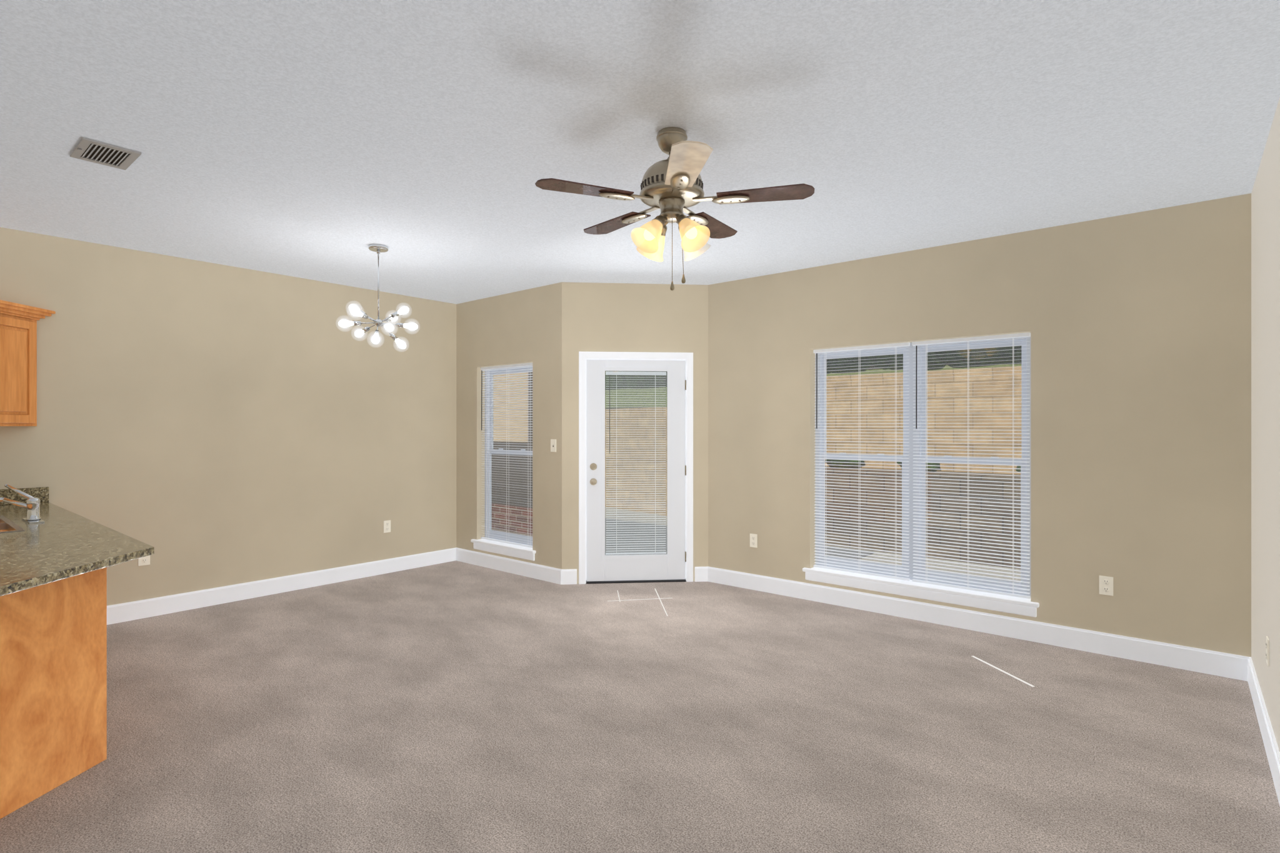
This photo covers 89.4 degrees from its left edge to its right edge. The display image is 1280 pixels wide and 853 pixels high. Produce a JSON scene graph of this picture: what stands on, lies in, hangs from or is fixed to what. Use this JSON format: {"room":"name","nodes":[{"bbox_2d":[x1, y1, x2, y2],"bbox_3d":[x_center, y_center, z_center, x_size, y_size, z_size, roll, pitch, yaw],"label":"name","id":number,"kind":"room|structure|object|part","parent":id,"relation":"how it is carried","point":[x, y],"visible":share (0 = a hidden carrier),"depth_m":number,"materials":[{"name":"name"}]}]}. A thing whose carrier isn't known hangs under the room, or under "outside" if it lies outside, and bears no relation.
{"room":"empty living room","nodes":[
{"label":"empty living room","id":0,"kind":"room"},
{"bbox_2d":[0,97,1279,752],"bbox_3d":[-1.591,0.060,2.501,6.567,2.740,8.505,0,0,40],"label":"wall","id":1,"kind":"structure","parent":0,"point":[223,420],"depth_m":4.87,"materials":[{"name":"paint"}]},
{"bbox_2d":[0,486,48,504],"bbox_3d":[-4.383,0.463,4.007,0.030,0.102,1.065,0,0,40],"label":"backsplash","id":2,"kind":"structure","parent":1,"relation":"attached to","point":[41,492],"depth_m":4.32,"materials":[{"name":"stone"}]},
{"bbox_2d":[0,300,55,426],"bbox_3d":[-4.235,-0.398,3.907,0.381,0.792,1.102,0,0,40],"label":"upper cabinet","id":3,"kind":"object","parent":1,"relation":"attached to","point":[18,322],"visible":1,"depth_m":4.22,"materials":[{"name":"brown wood"}]},
{"bbox_3d":[-4.066,-0.362,4.160,0.281,0.680,0.300,0,0,40],"label":"door","id":4,"kind":"part","parent":3,"relation":"part of","materials":[{"name":"brown wood"}]},
{"bbox_3d":[-4.026,-0.757,4.156,0.381,0.074,0.452,0,0,40],"label":"crown","id":5,"kind":"part","parent":3,"relation":"part of","materials":[{"name":"brown wood"}]},
{"bbox_2d":[138,555,149,566],"bbox_3d":[-3.707,0.980,4.832,0.008,0.116,0.072,0,0,40],"label":"outlet","id":6,"kind":"object","parent":1,"relation":"attached to","point":[144,560],"visible":0.52,"depth_m":4.83,"materials":[{"name":"white plastic"}]},
{"bbox_2d":[383,520,390,533],"bbox_3d":[-2.467,0.977,6.309,0.008,0.116,0.072,0,0,40],"label":"outlet","id":7,"kind":"object","parent":1,"relation":"attached to","point":[387,524],"visible":1,"depth_m":6.30,"materials":[{"name":"white plastic"}]},
{"bbox_2d":[470,362,535,560],"bbox_3d":[-1.315,0.326,6.445,0.976,1.880,0.199,0,0,40],"label":"window","id":8,"kind":"structure","parent":1,"relation":"in","point":[513,545],"depth_m":6.49,"materials":[{"name":"grey plastic"}]},
{"bbox_3d":[-1.315,1.217,6.445,0.976,0.098,0.199,0,0,40],"label":"sill","id":9,"kind":"part","parent":8,"relation":"part of","materials":[{"name":"white wood"}]},
{"bbox_2d":[550,439,556,451],"bbox_3d":[-0.797,0.175,5.925,0.072,0.116,0.016,0,0,40],"label":"switch","id":10,"kind":"object","parent":1,"relation":"attached to","point":[553,442],"visible":1,"depth_m":5.92,"materials":[{"name":"white plastic"}]},
{"bbox_2d":[586,359,684,581],"bbox_3d":[-0.036,0.401,5.948,0.670,2.022,0.670,0,0,40],"label":"door","id":11,"kind":"structure","parent":1,"relation":"in","point":[597,569],"depth_m":5.93,"materials":[{"name":"white"}]},
{"bbox_2d":[590,463,596,485],"bbox_3d":[-0.422,0.435,5.861,0.090,0.205,0.090,0,0,40],"label":"hardware piece","id":12,"kind":"object","parent":11,"relation":"attached to","point":[593,466],"depth_m":5.87,"materials":[{"name":"gold metal"}]},
{"bbox_2d":[605,371,666,554],"bbox_3d":[-0.036,0.335,5.948,0.409,1.678,0.409,0,0,40],"label":"door blinds","id":13,"kind":"object","parent":11,"relation":"attached to","point":[609,373],"depth_m":5.95,"materials":[{"name":"white plastic"}]},
{"bbox_2d":[578,351,693,584],"bbox_3d":[-0.033,0.375,5.909,0.754,2.110,0.754,0,0,40],"label":"door frame","id":14,"kind":"structure","parent":1,"relation":"attached to","point":[689,356],"depth_m":5.90,"materials":[{"name":"white wood"}]},
{"bbox_2d":[601,366,671,559],"bbox_3d":[-0.034,0.336,5.921,0.460,1.756,0.461,0,0,40],"label":"window frame","id":15,"kind":"structure","parent":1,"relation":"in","point":[603,369],"depth_m":5.92,"materials":[{"name":"white plastic"}]},
{"bbox_2d":[586,579,686,583],"bbox_3d":[-0.041,1.422,6.004,0.784,0.016,0.784,0,0,40],"label":"door threshold sill","id":16,"kind":"object","parent":1,"relation":"attached to","point":[675,580],"depth_m":5.91,"materials":[{"name":"metal"}]},
{"bbox_2d":[106,547,1279,806],"bbox_3d":[-1.590,1.363,2.502,6.247,0.135,8.189,0,0,40],"label":"baseboard","id":17,"kind":"structure","parent":1,"relation":"attached to","point":[1222,664],"depth_m":4.85,"materials":[{"name":"white wood"}]},
{"bbox_2d":[750,533,757,547],"bbox_3d":[0.995,1.001,5.667,0.072,0.116,0.008,0,0,40],"label":"outlet","id":18,"kind":"object","parent":1,"relation":"attached to","point":[753,537],"visible":1,"depth_m":5.66,"materials":[{"name":"white plastic"}]},
{"bbox_2d":[802,566,1039,617],"bbox_3d":[2.044,1.217,4.868,1.677,0.098,0.199,0,0,40],"label":"sill","id":19,"kind":"structure","parent":1,"relation":"attached to","point":[978,599],"depth_m":4.72,"materials":[{"name":"white wood"}]},
{"bbox_2d":[815,336,1030,596],"bbox_3d":[2.086,0.264,4.919,1.575,1.801,0.066,0,0,40],"label":"window","id":20,"kind":"structure","parent":1,"relation":"in","point":[908,400],"depth_m":4.88,"materials":[{"name":"grey plastic"}]},
{"bbox_2d":[813,332,1030,598],"bbox_3d":[2.035,0.264,4.857,1.553,1.796,0.045,0,0,40],"label":"blinds","id":21,"kind":"object","parent":20,"relation":"attached to","point":[1026,334],"depth_m":4.79,"materials":[{"name":"white plastic"}]},
{"bbox_2d":[1099,575,1113,596],"bbox_3d":[2.921,0.998,4.050,0.072,0.116,0.008,0,0,40],"label":"outlet","id":22,"kind":"object","parent":1,"relation":"attached to","point":[1105,582],"visible":1,"depth_m":4.05,"materials":[{"name":"white plastic"}]},
{"bbox_2d":[1265,636,1269,666],"bbox_3d":[2.815,1.007,2.900,0.008,0.116,0.072,0,0,40],"label":"outlet","id":23,"kind":"object","parent":1,"relation":"attached to","point":[1267,640],"visible":1,"depth_m":2.87,"materials":[{"name":"white plastic"}]},
{"bbox_2d":[0,0,1279,304],"bbox_3d":[-1.591,-1.370,2.501,6.567,0.120,8.505,0,0,40],"label":"ceiling","id":24,"kind":"structure","parent":0,"point":[294,138],"depth_m":2.78,"materials":[{"name":"white paint"}]},
{"bbox_2d":[70,137,141,169],"bbox_3d":[-2.566,-1.302,3.102,0.300,0.014,0.215,0,0,40],"label":"ceiling vent","id":25,"kind":"object","parent":24,"relation":"in","point":[89,150],"visible":1,"depth_m":3.10,"materials":[{"name":"silver metal"}]},
{"bbox_2d":[338,244,417,348],"bbox_3d":[-1.912,-0.930,4.694,0.560,0.759,0.546,0,0,40],"label":"chandelier","id":26,"kind":"object","parent":24,"relation":"hanging from","point":[354,310],"visible":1,"depth_m":4.70,"materials":[{"name":"white glass"}]},
{"bbox_2d":[535,126,814,290],"bbox_3d":[0.141,-0.955,2.921,1.171,0.710,1.169,0,0,40],"label":"ceiling fan","id":27,"kind":"object","parent":24,"relation":"hanging from","point":[672,185],"depth_m":2.80,"materials":[{"name":"brown wood"}]},
{"bbox_2d":[0,560,1279,852],"bbox_3d":[-1.591,1.489,2.501,6.567,0.122,8.505,0,0,40],"label":"floor","id":28,"kind":"structure","parent":0,"point":[455,706],"depth_m":3.00,"materials":[{"name":"carpet"}]},
{"bbox_2d":[0,484,154,819],"bbox_3d":[-3.041,0.871,2.881,3.533,1.116,1.065,0,0,40],"label":"kitchen counter","id":29,"kind":"object","parent":28,"relation":"on","point":[54,559],"visible":1,"depth_m":2.57,"materials":[{"name":"wood"}]},
{"bbox_2d":[0,501,154,596],"bbox_3d":[-3.041,0.531,2.881,3.533,0.032,1.065,0,0,40],"label":"countertop","id":30,"kind":"structure","parent":29,"relation":"on","point":[68,544],"depth_m":2.73,"materials":[{"name":"stone"}]},
{"bbox_2d":[0,515,24,533],"bbox_3d":[-3.519,0.610,3.273,0.844,0.195,0.494,0,0,40],"label":"sink","id":31,"kind":"object","parent":30,"relation":"in","point":[7,524],"depth_m":3.41,"materials":[{"name":"silver metal"}]},
{"bbox_2d":[0,484,44,523],"bbox_3d":[-3.388,0.414,3.494,0.346,0.201,0.209,0,0,40],"label":"faucet","id":32,"kind":"object","parent":30,"relation":"on","point":[32,505],"depth_m":3.51,"materials":[{"name":"silver metal"}]},
{"bbox_2d":[685,380,686,561],"bbox_3d":[0.419,0.409,5.978,0.035,1.674,0.035,0,0,40],"label":"door hinges","id":33,"kind":"object","parent":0,"point":[685,380],"depth_m":5.96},
{"label":"outside","id":34,"kind":"structure","parent":0,"visible":0},
{"bbox_2d":[605,506,1020,582],"bbox_3d":[2.474,1.760,12.283,48.000,0.300,46.000,0,0,40],"label":"ground","id":35,"kind":"structure","parent":34,"point":[605,508],"depth_m":7.71,"materials":[{"name":"beige soil"}]},
{"bbox_2d":[605,518,873,560],"bbox_3d":[-0.568,1.600,8.658,6.000,0.020,3.865,0,0,40],"label":"ground","id":36,"kind":"structure","parent":35,"relation":"on","point":[605,519],"depth_m":9.03,"materials":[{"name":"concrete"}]},
{"bbox_2d":[491,371,532,536],"bbox_3d":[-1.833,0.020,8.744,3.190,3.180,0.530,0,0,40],"label":"window glass","id":37,"kind":"object","parent":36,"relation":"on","point":[513,440],"visible":0.11,"depth_m":8.70,"materials":[{"name":"clear glass"}]},
{"bbox_2d":[605,366,1021,569],"bbox_3d":[2.559,0.440,10.124,29.171,2.340,2.184,0,0,44],"label":"retaining wall","id":38,"kind":"structure","parent":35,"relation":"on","point":[882,399],"depth_m":8.41,"materials":[{"name":"beige brick"}]},
{"bbox_2d":[605,364,1021,408],"bbox_3d":[2.849,-0.670,9.619,32.000,0.640,4.000,0,0,40],"label":"grass bank","id":39,"kind":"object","parent":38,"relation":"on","point":[874,371],"visible":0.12,"depth_m":11.73,"materials":[{"name":"green plant"}]},
{"bbox_2d":[866,364,948,369],"bbox_3d":[4.195,-1.720,11.153,32.090,1.500,0.080,0,0,40],"label":"fence","id":40,"kind":"object","parent":39,"relation":"on","point":[874,367],"visible":0.02,"depth_m":11.21,"materials":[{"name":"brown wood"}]},
{"bbox_2d":[605,345,1021,471],"bbox_3d":[4.581,-3.208,13.125,38.124,9.635,9.039,0,0,40],"label":"trees","id":41,"kind":"object","parent":35,"relation":"on","point":[887,359],"visible":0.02,"depth_m":9.80,"materials":[{"name":"green plant"}]}
]}

